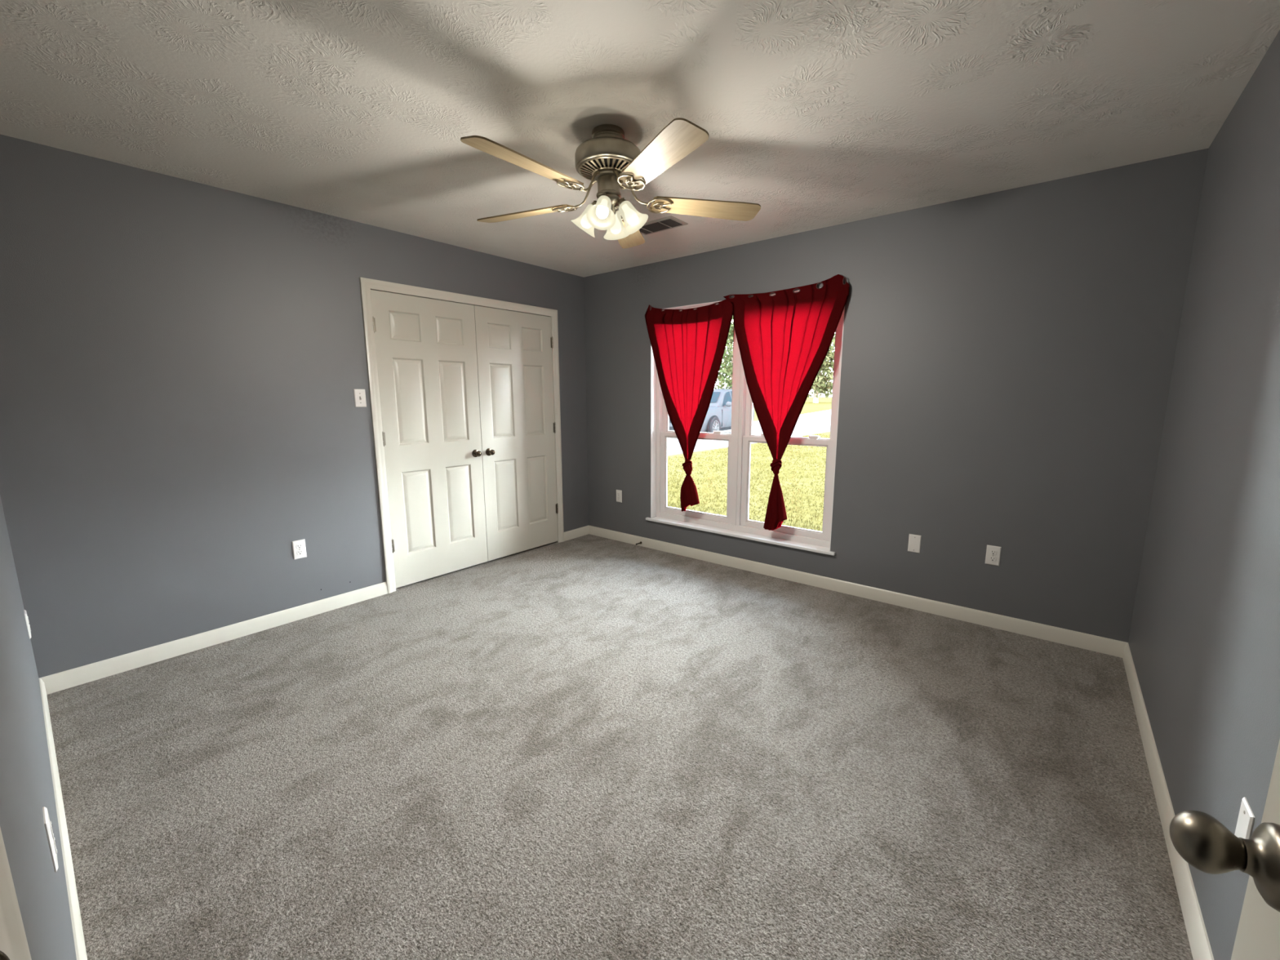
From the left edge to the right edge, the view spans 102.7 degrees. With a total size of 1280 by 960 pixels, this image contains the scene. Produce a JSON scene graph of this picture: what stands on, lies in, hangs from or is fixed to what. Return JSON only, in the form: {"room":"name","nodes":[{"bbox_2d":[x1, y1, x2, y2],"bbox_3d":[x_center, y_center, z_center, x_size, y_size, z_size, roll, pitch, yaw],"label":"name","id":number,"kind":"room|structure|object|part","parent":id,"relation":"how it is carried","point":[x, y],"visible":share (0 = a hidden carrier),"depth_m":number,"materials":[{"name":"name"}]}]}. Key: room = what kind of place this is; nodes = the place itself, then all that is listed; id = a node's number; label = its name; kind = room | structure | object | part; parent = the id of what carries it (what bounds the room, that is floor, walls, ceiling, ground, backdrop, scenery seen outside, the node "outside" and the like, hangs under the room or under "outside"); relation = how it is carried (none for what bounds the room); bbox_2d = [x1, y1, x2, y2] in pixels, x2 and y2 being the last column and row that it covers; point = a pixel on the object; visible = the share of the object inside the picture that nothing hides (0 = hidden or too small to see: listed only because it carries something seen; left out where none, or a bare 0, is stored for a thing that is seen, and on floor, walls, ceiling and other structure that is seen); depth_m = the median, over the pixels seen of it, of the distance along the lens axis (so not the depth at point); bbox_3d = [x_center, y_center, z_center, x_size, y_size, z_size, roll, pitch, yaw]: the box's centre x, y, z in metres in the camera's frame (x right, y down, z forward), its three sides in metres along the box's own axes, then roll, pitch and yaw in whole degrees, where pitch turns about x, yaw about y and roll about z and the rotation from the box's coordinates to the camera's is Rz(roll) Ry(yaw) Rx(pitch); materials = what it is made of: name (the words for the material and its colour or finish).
{"room":"empty bedroom","nodes":[
{"label":"empty bedroom","id":0,"kind":"room"},
{"bbox_2d":[0,496,76,959],"bbox_3d":[-1.287,-0.002,0.906,3.930,2.440,0.120,7,12,38],"label":"wall","id":1,"kind":"structure","parent":0,"point":[26,783],"depth_m":0.93,"materials":[{"name":"paint"}]},
{"bbox_2d":[0,827,31,959],"bbox_3d":[-0.159,0.303,0.041,0.881,2.112,0.138,7,12,38],"label":"trim","id":2,"kind":"structure","parent":1,"relation":"attached to","point":[14,945],"depth_m":0.35,"materials":[{"name":"white paint"}]},
{"bbox_3d":[-0.424,0.331,0.314,0.005,0.068,0.054,7,12,38],"label":"strike plate","id":3,"kind":"part","parent":2,"relation":"part of","materials":[{"name":"brown metal"}]},
{"bbox_2d":[23,609,31,639],"bbox_3d":[-2.673,0.629,2.235,0.070,0.115,0.008,7,12,38],"label":"wall outlet","id":4,"kind":"object","parent":1,"relation":"attached to","point":[24,611],"visible":1,"depth_m":2.22,"materials":[{"name":"white plastic"}]},
{"bbox_2d":[42,806,57,872],"bbox_3d":[-1.246,0.759,1.084,0.070,0.115,0.008,7,12,38],"label":"wall outlet","id":5,"kind":"object","parent":1,"relation":"attached to","point":[48,825],"visible":1,"depth_m":1.07,"materials":[{"name":"white plastic"}]},
{"bbox_2d":[49,821,53,837],"bbox_3d":[-1.245,0.739,1.083,0.034,0.028,0.002,7,12,38],"label":"receptacle","id":6,"kind":"object","parent":5,"relation":"attached to","point":[51,824],"depth_m":1.07,"materials":[{"name":"white plastic"}]},
{"bbox_2d":[53,836,57,853],"bbox_3d":[-1.245,0.778,1.089,0.034,0.028,0.002,7,12,38],"label":"receptacle","id":7,"kind":"object","parent":5,"relation":"attached to","point":[54,840],"depth_m":1.08,"materials":[{"name":"white plastic"}]},
{"bbox_2d":[39,678,87,959],"bbox_3d":[-1.241,1.151,1.149,3.930,0.084,0.013,7,12,38],"label":"baseboard","id":8,"kind":"structure","parent":1,"relation":"attached to","point":[78,936],"depth_m":1.50,"materials":[{"name":"white paint"}]},
{"bbox_2d":[0,133,588,678],"bbox_3d":[-1.683,-0.445,3.596,0.121,2.440,3.857,7,12,38],"label":"wall","id":9,"kind":"structure","parent":0,"point":[182,362],"depth_m":2.66,"materials":[{"name":"paint"}]},
{"bbox_2d":[291,538,306,559],"bbox_3d":[-2.084,0.425,3.132,0.008,0.115,0.070,7,12,38],"label":"wall outlet","id":10,"kind":"object","parent":9,"relation":"attached to","point":[299,548],"visible":1,"depth_m":3.13,"materials":[{"name":"white plastic"}]},
{"bbox_2d":[296,543,302,548],"bbox_3d":[-2.082,0.406,3.127,0.002,0.028,0.034,7,12,38],"label":"receptacle","id":11,"kind":"object","parent":10,"relation":"attached to","point":[298,545],"depth_m":3.13,"materials":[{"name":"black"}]},
{"bbox_2d":[297,550,302,555],"bbox_3d":[-2.082,0.444,3.133,0.002,0.028,0.034,7,12,38],"label":"receptacle","id":12,"kind":"object","parent":10,"relation":"attached to","point":[299,552],"depth_m":3.13,"materials":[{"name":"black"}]},
{"bbox_2d":[39,525,588,694],"bbox_3d":[-1.637,0.725,3.735,0.013,0.084,3.587,7,12,38],"label":"baseboard","id":13,"kind":"structure","parent":9,"relation":"attached to","point":[60,681],"depth_m":2.81,"materials":[{"name":"white paint"}]},
{"bbox_2d":[353,389,366,407],"bbox_3d":[-1.808,-0.530,3.312,0.021,0.115,0.070,7,12,38],"label":"light switch","id":14,"kind":"object","parent":9,"relation":"attached to","point":[359,394],"visible":1,"depth_m":3.31,"materials":[{"name":"white plastic"}]},
{"bbox_2d":[370,289,488,587],"bbox_3d":[-1.487,-0.277,3.746,0.101,2.024,0.770,7,12,38],"label":"door","id":15,"kind":"structure","parent":9,"relation":"in","point":[426,349],"depth_m":3.72,"materials":[{"name":"paint"}]},
{"bbox_3d":[-1.286,-0.209,4.015,0.024,0.061,0.061,7,12,38],"label":"knob","id":16,"kind":"part","parent":15,"relation":"part of","materials":[{"name":"brown metal"}]},
{"bbox_2d":[359,277,564,593],"bbox_3d":[-1.295,-0.357,4.080,0.138,2.106,1.657,7,12,38],"label":"trim","id":17,"kind":"structure","parent":9,"relation":"attached to","point":[366,285],"depth_m":3.53,"materials":[{"name":"white paint"}]},
{"bbox_2d":[474,305,558,560],"bbox_3d":[-1.000,-0.377,4.339,0.101,2.024,0.770,7,12,38],"label":"door","id":18,"kind":"structure","parent":9,"relation":"in","point":[514,357],"depth_m":4.31,"materials":[{"name":"paint"}]},
{"bbox_3d":[-1.208,-0.225,4.109,0.024,0.061,0.061,7,12,38],"label":"knob","id":19,"kind":"part","parent":18,"relation":"part of","materials":[{"name":"brown metal"}]},
{"bbox_2d":[46,533,1193,959],"bbox_3d":[-0.106,1.020,2.545,4.170,0.120,3.857,7,12,38],"label":"floor","id":20,"kind":"structure","parent":0,"point":[587,747],"depth_m":1.80,"materials":[{"name":"carpet"}]},
{"bbox_2d":[0,0,1279,277],"bbox_3d":[-0.114,-1.505,2.128,4.170,0.120,3.857,7,12,38],"label":"ceiling","id":21,"kind":"structure","parent":0,"point":[816,114],"depth_m":1.87,"materials":[{"name":"white paint"}]},
{"bbox_2d":[460,117,760,248],"bbox_3d":[-0.166,-1.243,2.139,1.286,0.401,1.270,7,12,38],"label":"ceiling fan","id":22,"kind":"object","parent":21,"relation":"hanging from","point":[610,160],"visible":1,"depth_m":2.07,"materials":[{"name":"beige wood"}]},
{"bbox_3d":[-0.404,-1.137,1.840,0.132,0.006,0.486,22,20,36],"label":"blade","id":23,"kind":"part","parent":22,"relation":"part of","materials":[{"name":"brown wood"}]},
{"bbox_3d":[-0.524,-1.215,2.338,0.486,0.006,0.132,4,22,23],"label":"blade","id":24,"kind":"part","parent":22,"relation":"part of","materials":[{"name":"brown wood"}]},
{"bbox_3d":[-0.239,-1.115,2.201,0.123,0.130,0.116,7,12,38],"label":"lamp shade","id":25,"kind":"part","parent":22,"relation":"part of","materials":[{"name":"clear glass"}]},
{"bbox_3d":[-0.152,-1.095,2.074,0.116,0.130,0.123,7,12,38],"label":"lamp shade","id":26,"kind":"part","parent":22,"relation":"part of","materials":[{"name":"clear glass"}]},
{"bbox_3d":[-0.149,-1.112,2.090,0.053,0.086,0.069,7,12,38],"label":"light bulb","id":27,"kind":"part","parent":22,"relation":"part of","materials":[{"name":"white glass"}]},
{"bbox_2d":[577,156,631,180],"bbox_3d":[-0.132,-1.292,2.151,0.256,0.020,0.256,7,12,38],"label":"vent grille","id":28,"kind":"object","parent":22,"relation":"attached to","point":[587,166],"depth_m":2.09,"materials":[{"name":"grey metal"}]},
{"bbox_3d":[-0.132,-1.298,2.150,0.236,0.012,0.236,7,12,38],"label":"motor interior","id":29,"kind":"part","parent":22,"relation":"part of","materials":[{"name":"black"}]},
{"bbox_3d":[-0.110,-1.130,2.286,0.116,0.130,0.123,7,12,38],"label":"lamp shade","id":30,"kind":"part","parent":22,"relation":"part of","materials":[{"name":"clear glass"}]},
{"bbox_3d":[-0.075,-1.168,2.162,0.058,0.047,0.044,7,12,38],"label":"lamp arm","id":31,"kind":"part","parent":22,"relation":"part of","materials":[{"name":"grey metal"}]},
{"bbox_3d":[-0.068,-1.255,2.587,0.132,0.006,0.486,-11,7,10],"label":"blade","id":32,"kind":"part","parent":22,"relation":"part of","materials":[{"name":"brown wood"}]},
{"bbox_3d":[-0.023,-1.109,2.160,0.123,0.130,0.116,7,12,38],"label":"lamp shade","id":33,"kind":"part","parent":22,"relation":"part of","materials":[{"name":"white glass"}]},
{"bbox_3d":[-0.042,-1.124,2.160,0.069,0.086,0.053,7,12,38],"label":"light bulb","id":34,"kind":"part","parent":22,"relation":"part of","materials":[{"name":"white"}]},
{"bbox_3d":[0.062,-1.127,1.790,0.132,0.006,0.486,8,4,-28],"label":"blade","id":35,"kind":"part","parent":22,"relation":"part of","materials":[{"name":"brown wood"}]},
{"bbox_3d":[0.289,-1.196,2.253,0.486,0.006,0.132,-1,-3,-12],"label":"blade","id":36,"kind":"part","parent":22,"relation":"part of","materials":[{"name":"brown wood"}]},
{"bbox_2d":[639,215,688,235],"bbox_3d":[0.112,-1.632,3.294,0.350,0.010,0.190,7,12,38],"label":"ceiling vent","id":37,"kind":"object","parent":21,"relation":"in","point":[668,222],"visible":0.78,"depth_m":3.26,"materials":[{"name":"metal"}]},
{"bbox_2d":[583,147,1208,642],"bbox_3d":[1.058,-0.481,3.757,3.930,2.440,0.150,7,12,38],"label":"wall","id":38,"kind":"structure","parent":0,"point":[1008,356],"depth_m":2.93,"materials":[{"name":"paint"}]},
{"bbox_2d":[616,489,622,502],"bbox_3d":[-0.198,0.151,4.792,0.070,0.115,0.008,7,12,38],"label":"wall outlet","id":39,"kind":"object","parent":38,"relation":"attached to","point":[619,493],"visible":1,"depth_m":4.79,"materials":[{"name":"white plastic"}]},
{"bbox_2d":[644,297,733,511],"bbox_3d":[0.352,-0.578,4.139,0.839,1.704,0.094,7,12,38],"label":"curtain","id":40,"kind":"object","parent":38,"relation":"hanging from","point":[688,345],"visible":1,"depth_m":4.10,"materials":[{"name":"red fabric"}]},
{"bbox_2d":[645,287,844,555],"bbox_3d":[0.751,-0.461,3.992,1.672,1.809,0.180,7,12,38],"label":"window","id":41,"kind":"structure","parent":38,"relation":"in","point":[736,523],"depth_m":4.04,"materials":[{"name":"white paint"}]},
{"bbox_3d":[0.474,-0.035,4.346,0.729,0.723,0.028,7,12,38],"label":"sash","id":42,"kind":"part","parent":41,"relation":"part of","materials":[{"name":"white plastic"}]},
{"bbox_3d":[0.490,-0.859,4.234,0.729,1.022,0.028,7,12,38],"label":"sash","id":43,"kind":"part","parent":41,"relation":"part of","materials":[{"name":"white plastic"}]},
{"bbox_3d":[0.754,0.421,4.138,1.672,0.021,0.180,7,12,38],"label":"sill","id":44,"kind":"part","parent":41,"relation":"part of","materials":[{"name":"white paint"}]},
{"bbox_3d":[1.092,0.045,3.852,0.711,0.723,0.028,7,12,38],"label":"sash","id":45,"kind":"part","parent":41,"relation":"part of","materials":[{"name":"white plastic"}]},
{"bbox_3d":[1.108,-0.779,3.739,0.711,1.022,0.028,7,12,38],"label":"sash","id":46,"kind":"part","parent":41,"relation":"part of","materials":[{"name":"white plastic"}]},
{"bbox_2d":[723,274,849,530],"bbox_3d":[0.961,-0.500,3.653,0.921,1.750,0.100,7,12,38],"label":"curtain","id":47,"kind":"object","parent":38,"relation":"hanging from","point":[784,338],"visible":1,"depth_m":3.60,"materials":[{"name":"red fabric"}]},
{"bbox_2d":[588,525,1127,657],"bbox_3d":[1.010,0.692,3.886,3.930,0.084,0.013,7,12,38],"label":"baseboard","id":48,"kind":"structure","parent":38,"relation":"attached to","point":[1055,634],"depth_m":3.34,"materials":[{"name":"white paint"}]},
{"bbox_2d":[907,533,921,553],"bbox_3d":[1.739,0.403,3.242,0.070,0.115,0.007,7,12,38],"label":"blank wall plate","id":49,"kind":"object","parent":38,"relation":"attached to","point":[914,540],"visible":1,"depth_m":3.24,"materials":[{"name":"white plastic"}]},
{"bbox_2d":[985,544,1001,565],"bbox_3d":[2.059,0.441,2.984,0.070,0.115,0.008,7,12,38],"label":"wall outlet","id":50,"kind":"object","parent":38,"relation":"attached to","point":[993,553],"visible":1,"depth_m":2.98,"materials":[{"name":"white plastic"}]},
{"bbox_2d":[989,556,995,561],"bbox_3d":[2.058,0.460,2.985,0.034,0.028,0.002,7,12,38],"label":"receptacle","id":51,"kind":"object","parent":50,"relation":"attached to","point":[991,558],"depth_m":2.98,"materials":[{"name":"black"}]},
{"bbox_2d":[990,550,996,555],"bbox_3d":[2.058,0.422,2.979,0.034,0.028,0.002,7,12,38],"label":"receptacle","id":52,"kind":"object","parent":50,"relation":"attached to","point":[992,552],"depth_m":2.98,"materials":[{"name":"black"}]},
{"bbox_2d":[1128,30,1279,959],"bbox_3d":[1.463,-0.040,1.077,0.120,2.440,3.857,7,12,38],"label":"wall","id":53,"kind":"structure","parent":0,"point":[1204,640],"depth_m":1.54,"materials":[{"name":"paint"}]},
{"bbox_2d":[1122,642,1213,959],"bbox_3d":[1.405,1.118,1.299,0.013,0.084,3.587,7,12,38],"label":"baseboard","id":54,"kind":"structure","parent":53,"relation":"attached to","point":[1201,949],"depth_m":1.58,"materials":[{"name":"white paint"}]},
{"bbox_2d":[1168,739,1279,959],"bbox_3d":[0.406,0.307,0.169,0.185,2.030,0.767,6,11,34],"label":"door","id":55,"kind":"structure","parent":53,"relation":"in","point":[1199,838],"depth_m":0.47,"materials":[{"name":"paint"}]},
{"bbox_3d":[0.562,0.344,0.460,0.029,0.070,0.070,6,11,34],"label":"knob","id":56,"kind":"part","parent":55,"relation":"part of","materials":[{"name":"silver metal"}]},
{"bbox_2d":[1234,796,1254,839],"bbox_3d":[1.298,0.754,1.102,0.007,0.115,0.070,7,12,38],"label":"blank wall plate","id":57,"kind":"object","parent":53,"relation":"attached to","point":[1246,820],"visible":0.52,"depth_m":1.09,"materials":[{"name":"white plastic"}]},
{"label":"outside","id":58,"kind":"structure","parent":0,"visible":0},
{"bbox_2d":[667,409,831,455],"bbox_3d":[12.028,-4.487,36.133,13.100,0.065,63.400,7,12,38],"label":"driveway","id":59,"kind":"structure","parent":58,"point":[818,422],"depth_m":21.31,"materials":[{"name":"concrete"}]},
{"bbox_2d":[669,386,754,432],"bbox_3d":[2.546,-2.495,18.832,2.260,1.823,4.615,6,11,35],"label":"parked car","id":60,"kind":"object","parent":59,"relation":"on","point":[718,415],"visible":0.3,"depth_m":17.77,"materials":[{"name":"silver metal"}]},
{"bbox_3d":[3.296,-1.870,18.388,0.015,0.110,1.880,6,11,35],"label":"sill trim","id":61,"kind":"part","parent":60,"relation":"part of","materials":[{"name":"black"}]},
{"bbox_2d":[724,401,731,406],"bbox_3d":[3.069,-2.643,17.826,0.290,0.170,0.128,6,11,35],"label":"mirror","id":62,"kind":"object","parent":60,"relation":"attached to","point":[727,404],"depth_m":17.77,"materials":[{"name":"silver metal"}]},
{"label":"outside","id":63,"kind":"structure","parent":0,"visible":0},
{"bbox_2d":[667,396,831,531],"bbox_3d":[77.450,-33.161,209.620,380.000,0.400,419.840,7,12,38],"label":"lawn","id":64,"kind":"structure","parent":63,"point":[824,404],"depth_m":9.00,"materials":[{"name":"green plant"}]},
{"bbox_2d":[714,316,733,389],"bbox_3d":[8.904,-11.077,48.073,7.860,9.510,7.446,-4,10,-24],"label":"tree","id":65,"kind":"object","parent":64,"relation":"on","point":[721,377],"visible":0.16,"depth_m":46.04,"materials":[{"name":"green plant"}]},
{"bbox_2d":[721,342,733,389],"bbox_3d":[21.556,-22.216,100.316,11.372,14.394,11.357,7,12,38],"label":"tree","id":66,"kind":"object","parent":64,"relation":"on","point":[732,342],"visible":0.02,"depth_m":101.45,"materials":[{"name":"green plant"}]},
{"bbox_2d":[807,331,835,403],"bbox_3d":[32.932,-21.828,93.918,12.251,15.638,11.830,7,12,38],"label":"tree","id":67,"kind":"object","parent":64,"relation":"on","point":[823,383],"visible":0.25,"depth_m":91.59,"materials":[{"name":"green plant"}]}
]}

